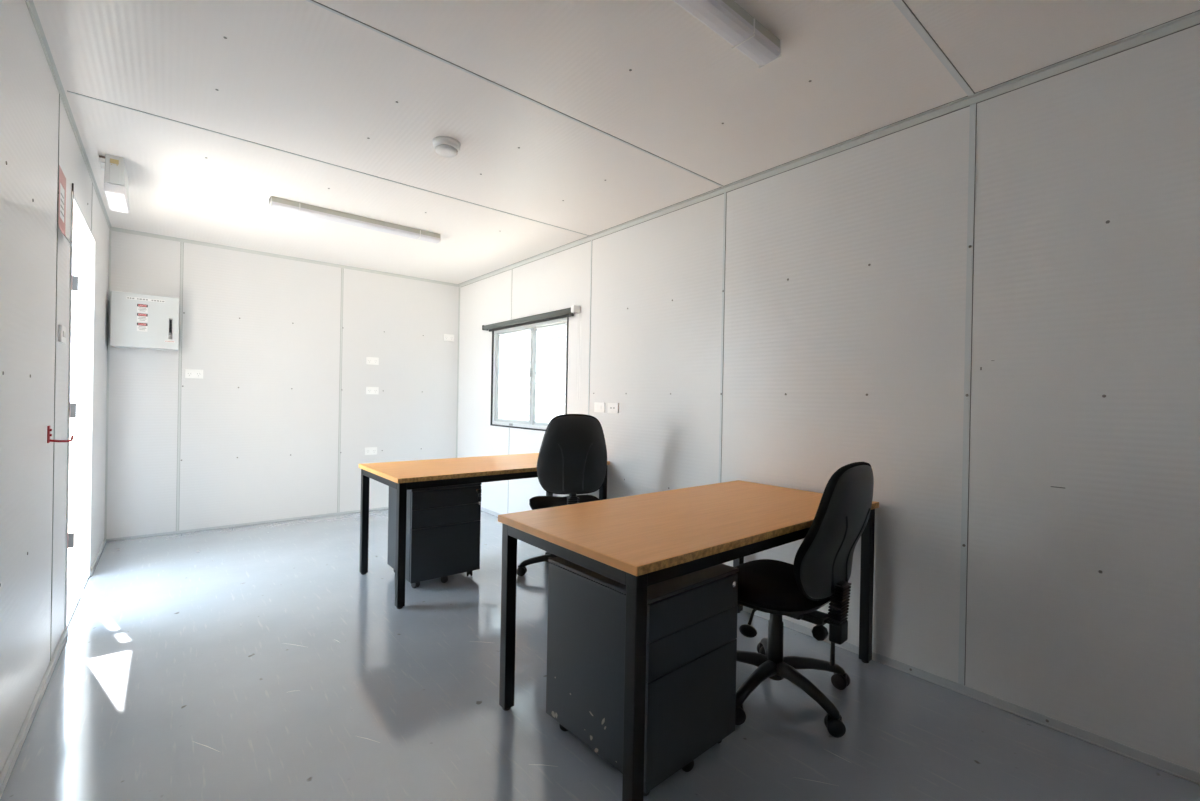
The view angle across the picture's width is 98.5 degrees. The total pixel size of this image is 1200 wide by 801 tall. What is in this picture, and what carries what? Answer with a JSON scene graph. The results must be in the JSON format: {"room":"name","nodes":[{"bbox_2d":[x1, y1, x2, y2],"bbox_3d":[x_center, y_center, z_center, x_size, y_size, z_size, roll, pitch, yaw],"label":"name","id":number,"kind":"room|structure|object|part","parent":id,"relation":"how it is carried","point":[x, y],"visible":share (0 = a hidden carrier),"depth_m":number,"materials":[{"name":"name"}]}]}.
{"room":"portable site office","nodes":[
{"label":"portable site office","id":0,"kind":"room"},
{"bbox_2d":[0,0,108,774],"bbox_3d":[-1.855,-0.031,1.614,0.065,2.500,6.123,1,0,-40],"label":"wall","id":1,"kind":"structure","parent":0,"point":[29,94],"depth_m":1.80,"materials":[{"name":"white paint"}]},
{"bbox_2d":[0,629,67,797],"bbox_3d":[-1.205,1.118,0.866,0.014,0.030,4.070,1,0,-40],"label":"baseboard","id":2,"kind":"structure","parent":1,"relation":"attached to","point":[5,774],"depth_m":1.77,"materials":[{"name":"grey metal"}]},
{"bbox_2d":[50,94,59,660],"bbox_3d":[-2.260,-0.095,2.146,0.002,2.350,0.014,1,0,-40],"label":"trim","id":3,"kind":"structure","parent":1,"relation":"attached to","point":[59,94],"depth_m":2.14,"materials":[{"name":"white metal"}]},
{"bbox_2d":[47,426,73,442],"bbox_3d":[-2.148,0.134,2.061,0.072,0.067,0.036,1,0,-40],"label":"hook","id":4,"kind":"object","parent":1,"relation":"attached to","point":[49,440],"visible":1,"depth_m":2.04,"materials":[{"name":"red paint"}]},
{"bbox_3d":[-2.174,0.133,2.039,0.004,0.067,0.036,1,0,-40],"label":"mounting plate","id":5,"kind":"part","parent":4,"relation":"part of","materials":[{"name":"red paint"}]},
{"bbox_3d":[-2.147,0.153,2.062,0.069,0.027,0.009,1,0,-40],"label":"rod","id":6,"kind":"part","parent":4,"relation":"part of","materials":[{"name":"red paint"}]},
{"bbox_2d":[58,324,65,343],"bbox_3d":[-2.329,-0.287,2.241,0.014,0.074,0.118,1,0,-40],"label":"light switch","id":7,"kind":"object","parent":1,"relation":"attached to","point":[61,329],"visible":1,"depth_m":2.21,"materials":[{"name":"white plastic"}]},
{"bbox_2d":[58,165,72,246],"bbox_3d":[-2.289,-0.826,2.221,0.031,0.300,0.183,1,0,-40],"label":"notice","id":8,"kind":"object","parent":1,"relation":"attached to","point":[62,180],"visible":1,"depth_m":2.20,"materials":[{"name":"paper"}]},
{"bbox_2d":[25,0,111,229],"bbox_3d":[-1.793,-1.270,1.617,0.014,0.022,6.043,1,0,-40],"label":"trim","id":9,"kind":"structure","parent":1,"relation":"attached to","point":[30,4],"depth_m":2.14,"materials":[{"name":"white metal"}]},
{"bbox_2d":[64,183,95,629],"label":"door","id":10,"kind":"structure","parent":1,"relation":"in","point":[81,231],"depth_m":3.15,"materials":[{"name":"white metal"}]},
{"bbox_2d":[90,538,105,575],"bbox_3d":[-3.466,1.069,3.575,0.010,0.030,0.947,1,0,-40],"label":"baseboard","id":11,"kind":"structure","parent":1,"relation":"attached to","point":[104,540],"depth_m":3.51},
{"bbox_2d":[107,230,459,538],"bbox_3d":[-2.685,-0.055,4.866,2.833,2.500,0.064,1,0,-40],"label":"wall","id":12,"kind":"structure","parent":0,"point":[259,437],"depth_m":4.60,"materials":[{"name":"white paint"}]},
{"bbox_2d":[104,230,110,538],"bbox_3d":[-3.746,-0.118,3.936,0.012,2.350,0.012,1,0,-40],"label":"trim","id":13,"kind":"structure","parent":12,"relation":"attached to","point":[109,275],"depth_m":3.94,"materials":[{"name":"white metal"}]},
{"bbox_2d":[110,291,178,350],"bbox_3d":[-3.507,-0.605,3.996,0.391,0.403,0.212,1,0,-40],"label":"switchboard","id":14,"kind":"object","parent":12,"relation":"attached to","point":[140,321],"visible":1,"depth_m":3.92,"materials":[{"name":"metal"}]},
{"bbox_3d":[-3.336,-0.556,4.016,0.025,0.160,0.003,1,0,-40],"label":"handle plate","id":15,"kind":"part","parent":14,"relation":"part of","materials":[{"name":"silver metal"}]},
{"bbox_3d":[-3.332,-0.576,4.011,0.013,0.100,0.009,1,0,-40],"label":"handle","id":16,"kind":"part","parent":14,"relation":"part of","materials":[{"name":"black plastic"}]},
{"bbox_2d":[176,242,183,530],"bbox_3d":[-3.423,-0.115,4.212,0.019,2.355,0.002,1,0,-40],"label":"trim","id":17,"kind":"structure","parent":12,"relation":"attached to","point":[182,243],"depth_m":4.21,"materials":[{"name":"white metal"}]},
{"bbox_2d":[185,369,202,378],"bbox_3d":[-3.348,-0.219,4.265,0.118,0.074,0.014,1,0,-40],"label":"power outlet","id":18,"kind":"object","parent":12,"relation":"attached to","point":[189,373],"visible":1,"depth_m":4.26,"materials":[{"name":"white plastic"}]},
{"bbox_2d":[106,507,387,541],"bbox_3d":[-2.687,1.085,4.844,2.815,0.020,0.006,1,0,-40],"label":"baseboard","id":19,"kind":"structure","parent":12,"relation":"attached to","point":[371,509],"depth_m":4.45,"materials":[{"name":"grey plastic"}]},
{"bbox_2d":[110,227,459,286],"bbox_3d":[-2.641,-1.291,4.836,2.827,0.028,0.012,1,0,-40],"label":"trim","id":20,"kind":"structure","parent":12,"relation":"attached to","point":[111,228],"depth_m":4.59,"materials":[{"name":"white metal"}]},
{"bbox_2d":[337,268,343,511],"bbox_3d":[-2.501,-0.100,4.981,0.019,2.355,0.002,1,0,-40],"label":"trim","id":21,"kind":"structure","parent":12,"relation":"attached to","point":[342,269],"depth_m":4.98,"materials":[{"name":"white metal"}]},
{"bbox_2d":[365,447,376,454],"bbox_3d":[-2.287,0.504,5.163,0.118,0.074,0.014,1,0,-40],"label":"power outlet","id":22,"kind":"object","parent":12,"relation":"attached to","point":[368,450],"visible":1,"depth_m":5.16,"materials":[{"name":"white plastic"}]},
{"bbox_2d":[366,357,378,364],"bbox_3d":[-2.270,-0.395,5.160,0.118,0.074,0.014,1,0,-40],"label":"power outlet","id":23,"kind":"object","parent":12,"relation":"attached to","point":[369,360],"visible":1,"depth_m":5.16,"materials":[{"name":"white plastic"}]},
{"bbox_2d":[366,387,378,393],"bbox_3d":[-2.272,-0.099,5.164,0.118,0.074,0.014,1,0,-40],"label":"power outlet","id":24,"kind":"object","parent":12,"relation":"attached to","point":[369,390],"visible":1,"depth_m":5.16,"materials":[{"name":"white plastic"}]},
{"bbox_2d":[444,334,453,341],"bbox_3d":[-1.656,-0.689,5.667,0.118,0.074,0.014,1,0,-40],"label":"power outlet","id":25,"kind":"object","parent":12,"relation":"attached to","point":[447,337],"visible":1,"depth_m":5.66,"materials":[{"name":"white plastic"}]},
{"bbox_2d":[0,509,1199,800],"bbox_3d":[-0.755,1.187,2.526,2.833,0.100,6.043,1,0,-40],"label":"floor","id":26,"kind":"structure","parent":0,"point":[255,662],"depth_m":1.91,"materials":[{"name":"grey plastic"}]},
{"bbox_2d":[387,483,481,587],"bbox_3d":[-1.067,0.827,3.344,0.450,0.604,0.467,1,0,-39],"label":"pedestal","id":27,"kind":"object","parent":26,"relation":"on","point":[443,523],"visible":0.84,"depth_m":3.18,"materials":[{"name":"grey metal"}]},
{"bbox_3d":[-1.072,0.531,3.356,0.450,0.012,0.432,1,0,-39],"label":"panel","id":28,"kind":"part","parent":27,"relation":"part of","materials":[{"name":"grey metal"}]},
{"bbox_3d":[-0.948,0.926,3.196,0.442,0.314,0.018,1,0,-39],"label":"drawer","id":29,"kind":"part","parent":27,"relation":"part of","materials":[{"name":"grey metal"}]},
{"bbox_3d":[-0.942,0.599,3.196,0.442,0.108,0.018,1,0,-39],"label":"drawer","id":30,"kind":"part","parent":27,"relation":"part of","materials":[{"name":"grey metal"}]},
{"bbox_3d":[-0.944,0.711,3.196,0.442,0.110,0.018,1,0,-39],"label":"drawer","id":31,"kind":"part","parent":27,"relation":"part of","materials":[{"name":"grey metal"}]},
{"bbox_2d":[359,453,609,608],"bbox_3d":[-0.750,0.779,3.534,1.502,0.711,0.745,1,0,-40],"label":"desk","id":32,"kind":"object","parent":26,"relation":"on","point":[403,476],"visible":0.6,"depth_m":3.17,"materials":[{"name":"beech laminate"},{"name":"black powder-coated steel"}]},
{"bbox_3d":[-1.519,0.771,3.335,0.042,0.674,0.042,1,0,-40],"label":"leg","id":33,"kind":"part","parent":32,"relation":"part of","materials":[{"name":"black metal"}]},
{"bbox_3d":[-1.300,0.460,3.070,0.030,0.042,0.637,1,0,-40],"label":"frame rail","id":34,"kind":"part","parent":32,"relation":"part of","materials":[{"name":"black metal"}]},
{"bbox_3d":[-1.084,0.781,2.814,0.042,0.674,0.042,1,0,-40],"label":"leg","id":35,"kind":"part","parent":32,"relation":"part of","materials":[{"name":"black metal"}]},
{"bbox_3d":[-0.523,0.474,3.268,1.394,0.042,0.030,1,0,-40],"label":"frame rail","id":36,"kind":"part","parent":32,"relation":"part of","materials":[{"name":"black metal"}]},
{"bbox_3d":[0.019,0.799,3.733,0.042,0.674,0.042,1,0,-40],"label":"leg","id":37,"kind":"part","parent":32,"relation":"part of","materials":[{"name":"black metal"}]},
{"bbox_2d":[517,414,606,575],"bbox_3d":[-0.241,0.612,3.412,0.594,1.063,0.606,1,0,-13],"label":"office chair","id":38,"kind":"object","parent":26,"relation":"on","point":[572,458],"visible":0.59,"depth_m":3.16,"materials":[{"name":"black fabric"}]},
{"bbox_3d":[-0.228,0.684,3.445,0.476,0.068,0.456,1,0,-13],"label":"seat","id":39,"kind":"part","parent":38,"relation":"part of","materials":[{"name":"black fabric"}]},
{"bbox_3d":[-0.166,0.330,3.202,0.440,0.499,0.131,1,0,-13],"label":"backrest","id":40,"kind":"part","parent":38,"relation":"part of","materials":[{"name":"black fabric"}]},
{"bbox_2d":[546,557,738,795],"bbox_3d":[0.140,0.858,1.779,0.442,0.595,0.486,1,0,-41],"label":"pedestal","id":41,"kind":"object","parent":26,"relation":"on","point":[690,692],"visible":0.75,"depth_m":1.61,"materials":[{"name":"grey metal"}]},
{"bbox_3d":[0.144,0.566,1.780,0.442,0.012,0.482,1,0,-41],"label":"panel","id":42,"kind":"part","parent":41,"relation":"part of","materials":[{"name":"grey metal"}]},
{"bbox_3d":[0.290,0.956,1.607,0.434,0.309,0.018,1,0,-41],"label":"drawer","id":43,"kind":"part","parent":41,"relation":"part of","materials":[{"name":"grey metal"}]},
{"bbox_3d":[0.296,0.633,1.606,0.434,0.106,0.018,1,0,-41],"label":"drawer","id":44,"kind":"part","parent":41,"relation":"part of","materials":[{"name":"grey metal"}]},
{"bbox_3d":[0.294,0.744,1.606,0.434,0.108,0.018,1,0,-41],"label":"drawer","id":45,"kind":"part","parent":41,"relation":"part of","materials":[{"name":"grey metal"}]},
{"bbox_2d":[498,480,878,800],"bbox_3d":[0.428,0.800,2.121,1.502,0.720,0.745,1,0,-40],"label":"desk","id":46,"kind":"object","parent":26,"relation":"on","point":[638,542],"visible":0.89,"depth_m":1.80,"materials":[{"name":"beech laminate"},{"name":"black powder-coated steel"}]},
{"bbox_3d":[-0.341,0.792,1.922,0.042,0.683,0.042,1,0,-40],"label":"leg","id":47,"kind":"part","parent":46,"relation":"part of","materials":[{"name":"black metal"}]},
{"bbox_3d":[-0.122,0.477,1.656,0.030,0.042,0.637,1,0,-40],"label":"frame rail","id":48,"kind":"part","parent":46,"relation":"part of","materials":[{"name":"black metal"}]},
{"bbox_3d":[0.094,0.802,1.400,0.042,0.683,0.042,1,0,-40],"label":"leg","id":49,"kind":"part","parent":46,"relation":"part of","materials":[{"name":"black metal"}]},
{"bbox_3d":[0.762,0.810,2.841,0.042,0.683,0.042,1,0,-40],"label":"leg","id":50,"kind":"part","parent":46,"relation":"part of","materials":[{"name":"black metal"}]},
{"bbox_3d":[0.655,0.490,1.855,1.394,0.042,0.030,1,0,-40],"label":"frame rail","id":51,"kind":"part","parent":46,"relation":"part of","materials":[{"name":"black metal"}]},
{"bbox_3d":[1.197,0.820,2.320,0.042,0.683,0.042,1,0,-40],"label":"leg","id":52,"kind":"part","parent":46,"relation":"part of","materials":[{"name":"black metal"}]},
{"bbox_2d":[735,462,873,737],"bbox_3d":[0.691,0.690,2.041,0.594,0.949,0.635,1,0,-43],"label":"office chair","id":53,"kind":"object","parent":26,"relation":"on","point":[820,573],"visible":0.96,"depth_m":1.87,"materials":[{"name":"black fabric"}]},
{"bbox_3d":[0.612,0.829,2.019,0.107,0.076,0.015,1,0,-37],"label":"height lever","id":54,"kind":"part","parent":53,"relation":"part of","materials":[{"name":"black plastic"}]},
{"bbox_3d":[0.686,0.735,2.090,0.476,0.068,0.456,1,0,-43],"label":"seat","id":55,"kind":"part","parent":53,"relation":"part of","materials":[{"name":"black fabric"}]},
{"bbox_3d":[0.805,0.847,1.889,0.044,0.052,0.052,1,0,-43],"label":"adjustment knob","id":56,"kind":"part","parent":53,"relation":"part of","materials":[{"name":"black plastic"}]},
{"bbox_3d":[0.870,0.467,1.896,0.440,0.496,0.150,1,0,-43],"label":"backrest","id":57,"kind":"part","parent":53,"relation":"part of","materials":[{"name":"black fabric"}]},
{"bbox_3d":[0.846,0.905,1.877,0.025,0.106,0.019,1,0,-43],"label":"lever","id":58,"kind":"part","parent":53,"relation":"part of","materials":[{"name":"black plastic"}]},
{"bbox_2d":[33,0,1199,283],"bbox_3d":[-0.722,-1.302,2.535,2.953,0.082,6.123,1,0,-40],"label":"ceiling","id":59,"kind":"structure","parent":0,"point":[299,77],"depth_m":2.14,"materials":[{"name":"white paint"}]},
{"bbox_2d":[98,154,128,212],"bbox_3d":[-2.700,-1.201,2.876,0.109,0.200,0.384,1,0,-40],"label":"emergency light","id":60,"kind":"object","parent":59,"relation":"attached to","point":[116,188],"visible":1,"depth_m":2.75,"materials":[{"name":"plastic"}]},
{"bbox_3d":[-2.569,-1.213,2.738,0.042,0.130,0.003,1,0,-40],"label":"panel","id":61,"kind":"part","parent":60,"relation":"part of","materials":[{"name":"plastic"}]},
{"bbox_2d":[104,183,128,212],"bbox_3d":[-2.694,-1.125,2.886,0.084,0.050,0.378,1,0,-40],"label":"diffuser","id":62,"kind":"object","parent":60,"relation":"attached to","point":[116,195],"depth_m":2.80,"materials":[{"name":"white plastic"}]},
{"bbox_2d":[67,91,588,235],"bbox_3d":[-1.150,-1.271,3.048,2.789,0.002,0.008,1,0,-40],"label":"trim","id":63,"kind":"structure","parent":59,"relation":"attached to","point":[67,91],"depth_m":2.67,"materials":[{"name":"white metal"}]},
{"bbox_2d":[269,196,440,243],"bbox_3d":[-1.674,-1.253,3.646,1.110,0.061,0.090,1,0,-40],"label":"ceiling light","id":64,"kind":"object","parent":59,"relation":"attached to","point":[277,203],"visible":1,"depth_m":3.56,"materials":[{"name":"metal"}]},
{"bbox_2d":[433,136,460,157],"bbox_3d":[-0.753,-1.238,2.537,0.132,0.052,0.132,1,0,-40],"label":"smoke detector","id":65,"kind":"object","parent":59,"relation":"attached to","point":[445,146],"visible":1,"depth_m":2.50,"materials":[{"name":"white plastic"}]},
{"bbox_2d":[306,0,723,186],"bbox_3d":[-0.358,-1.254,2.098,2.789,0.002,0.012,1,0,-40],"label":"trim","id":66,"kind":"structure","parent":59,"relation":"attached to","point":[311,1],"depth_m":2.02,"materials":[{"name":"white metal"}]},
{"bbox_2d":[672,0,780,68],"bbox_3d":[0.168,-1.213,1.448,1.110,0.061,0.087,1,0,-40],"label":"ceiling light","id":67,"kind":"object","parent":59,"relation":"attached to","point":[729,20],"visible":1,"depth_m":1.65,"materials":[{"name":"metal"}]},
{"bbox_2d":[892,0,974,95],"bbox_3d":[0.414,-1.237,1.171,2.789,0.002,0.022,1,0,-40],"label":"trim","id":68,"kind":"structure","parent":59,"relation":"attached to","point":[901,5],"depth_m":1.78,"materials":[{"name":"white metal"}]},
{"bbox_2d":[457,24,1199,772],"bbox_3d":[0.362,0.005,3.462,0.068,2.500,6.123,1,0,-40],"label":"wall","id":69,"kind":"structure","parent":0,"point":[845,305],"depth_m":2.06,"materials":[{"name":"white paint"}]},
{"bbox_2d":[456,288,459,457],"bbox_3d":[-1.580,-0.082,5.741,0.014,2.350,0.014,1,0,-40],"label":"trim","id":70,"kind":"structure","parent":69,"relation":"attached to","point":[459,288],"depth_m":5.74,"materials":[{"name":"white metal"}]},
{"bbox_2d":[507,428,509,513],"bbox_3d":[-0.865,0.674,4.878,0.002,0.838,0.012,1,0,-40],"label":"trim","id":71,"kind":"structure","parent":69,"relation":"attached to","point":[509,428],"depth_m":4.88,"materials":[{"name":"white metal"}]},
{"bbox_2d":[511,279,511,319],"bbox_3d":[-0.834,-0.981,4.874,0.002,0.525,0.012,1,0,-40],"label":"trim","id":72,"kind":"structure","parent":69,"relation":"attached to","point":[511,279],"depth_m":4.87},
{"bbox_2d":[490,317,568,430],"bbox_3d":[-0.648,-0.227,4.686,0.069,0.970,1.282,1,0,-40],"label":"window","id":73,"kind":"structure","parent":69,"relation":"in","point":[531,424],"depth_m":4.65,"materials":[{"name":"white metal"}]},
{"bbox_3d":[-0.812,-0.225,4.881,0.016,0.870,0.683,1,0,-40],"label":"sliding sash","id":74,"kind":"part","parent":73,"relation":"part of","materials":[{"name":"glass"}]},
{"bbox_2d":[482,305,580,398],"bbox_3d":[-0.666,-0.385,4.610,0.066,0.731,1.577,1,0,-40],"label":"roller blind","id":75,"kind":"object","parent":73,"relation":"attached to","point":[568,312],"visible":1,"depth_m":4.44,"materials":[{"name":"metal"}]},
{"bbox_3d":[-0.659,-0.688,4.628,0.016,0.021,1.400,1,0,-40],"label":"rail","id":76,"kind":"part","parent":75,"relation":"part of","materials":[{"name":"grey metal"}]},
{"bbox_3d":[-0.162,-0.350,4.026,0.004,0.683,0.034,1,0,-40],"label":"bead chain","id":77,"kind":"part","parent":75,"relation":"part of","materials":[{"name":"white plastic"}]},
{"bbox_3d":[-0.424,-0.216,4.447,0.016,0.870,0.541,1,0,-40],"label":"fixed sash","id":78,"kind":"part","parent":73,"relation":"part of","materials":[{"name":"glass"}]},
{"bbox_2d":[586,240,591,494],"bbox_3d":[-0.085,-0.058,3.957,0.002,2.337,0.012,1,0,-40],"label":"trim","id":79,"kind":"structure","parent":69,"relation":"attached to","point":[591,240],"depth_m":3.95,"materials":[{"name":"white metal"}]},
{"bbox_2d":[594,402,604,412],"bbox_3d":[-0.004,0.051,3.849,0.014,0.074,0.115,1,0,-40],"label":"light switch","id":80,"kind":"object","parent":69,"relation":"attached to","point":[598,406],"visible":1,"depth_m":3.84,"materials":[{"name":"white plastic"}]},
{"bbox_2d":[607,403,618,412],"bbox_3d":[0.094,0.054,3.733,0.012,0.074,0.115,1,0,-40],"label":"outlet","id":81,"kind":"object","parent":69,"relation":"attached to","point":[612,407],"visible":1,"depth_m":3.72,"materials":[{"name":"white plastic"}]},
{"bbox_2d":[719,192,726,482],"bbox_3d":[0.707,-0.041,3.007,0.002,2.337,0.016,1,0,-40],"label":"trim","id":82,"kind":"structure","parent":69,"relation":"attached to","point":[725,193],"depth_m":3.00,"materials":[{"name":"white metal"}]},
{"bbox_2d":[458,10,1199,286],"bbox_3d":[0.367,-1.229,3.418,0.027,0.032,6.043,1,0,-40],"label":"trim","id":83,"kind":"structure","parent":69,"relation":"attached to","point":[1190,20],"depth_m":2.20,"materials":[{"name":"white metal"}]},
{"bbox_2d":[481,507,1199,784],"bbox_3d":[0.330,1.137,3.430,0.010,0.034,6.043,1,0,-40],"label":"baseboard","id":84,"kind":"structure","parent":69,"relation":"attached to","point":[1161,764],"depth_m":1.93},
{"bbox_2d":[958,103,976,684],"bbox_3d":[1.479,-0.024,2.081,0.002,2.337,0.024,1,0,-40],"label":"trim","id":85,"kind":"structure","parent":69,"relation":"attached to","point":[973,108],"depth_m":2.08,"materials":[{"name":"white metal"}]},
{"label":"outside","id":86,"kind":"structure","parent":0,"visible":0},
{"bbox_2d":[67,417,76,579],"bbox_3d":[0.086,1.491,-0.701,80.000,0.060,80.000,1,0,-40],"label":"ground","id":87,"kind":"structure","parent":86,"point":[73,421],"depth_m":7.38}
]}

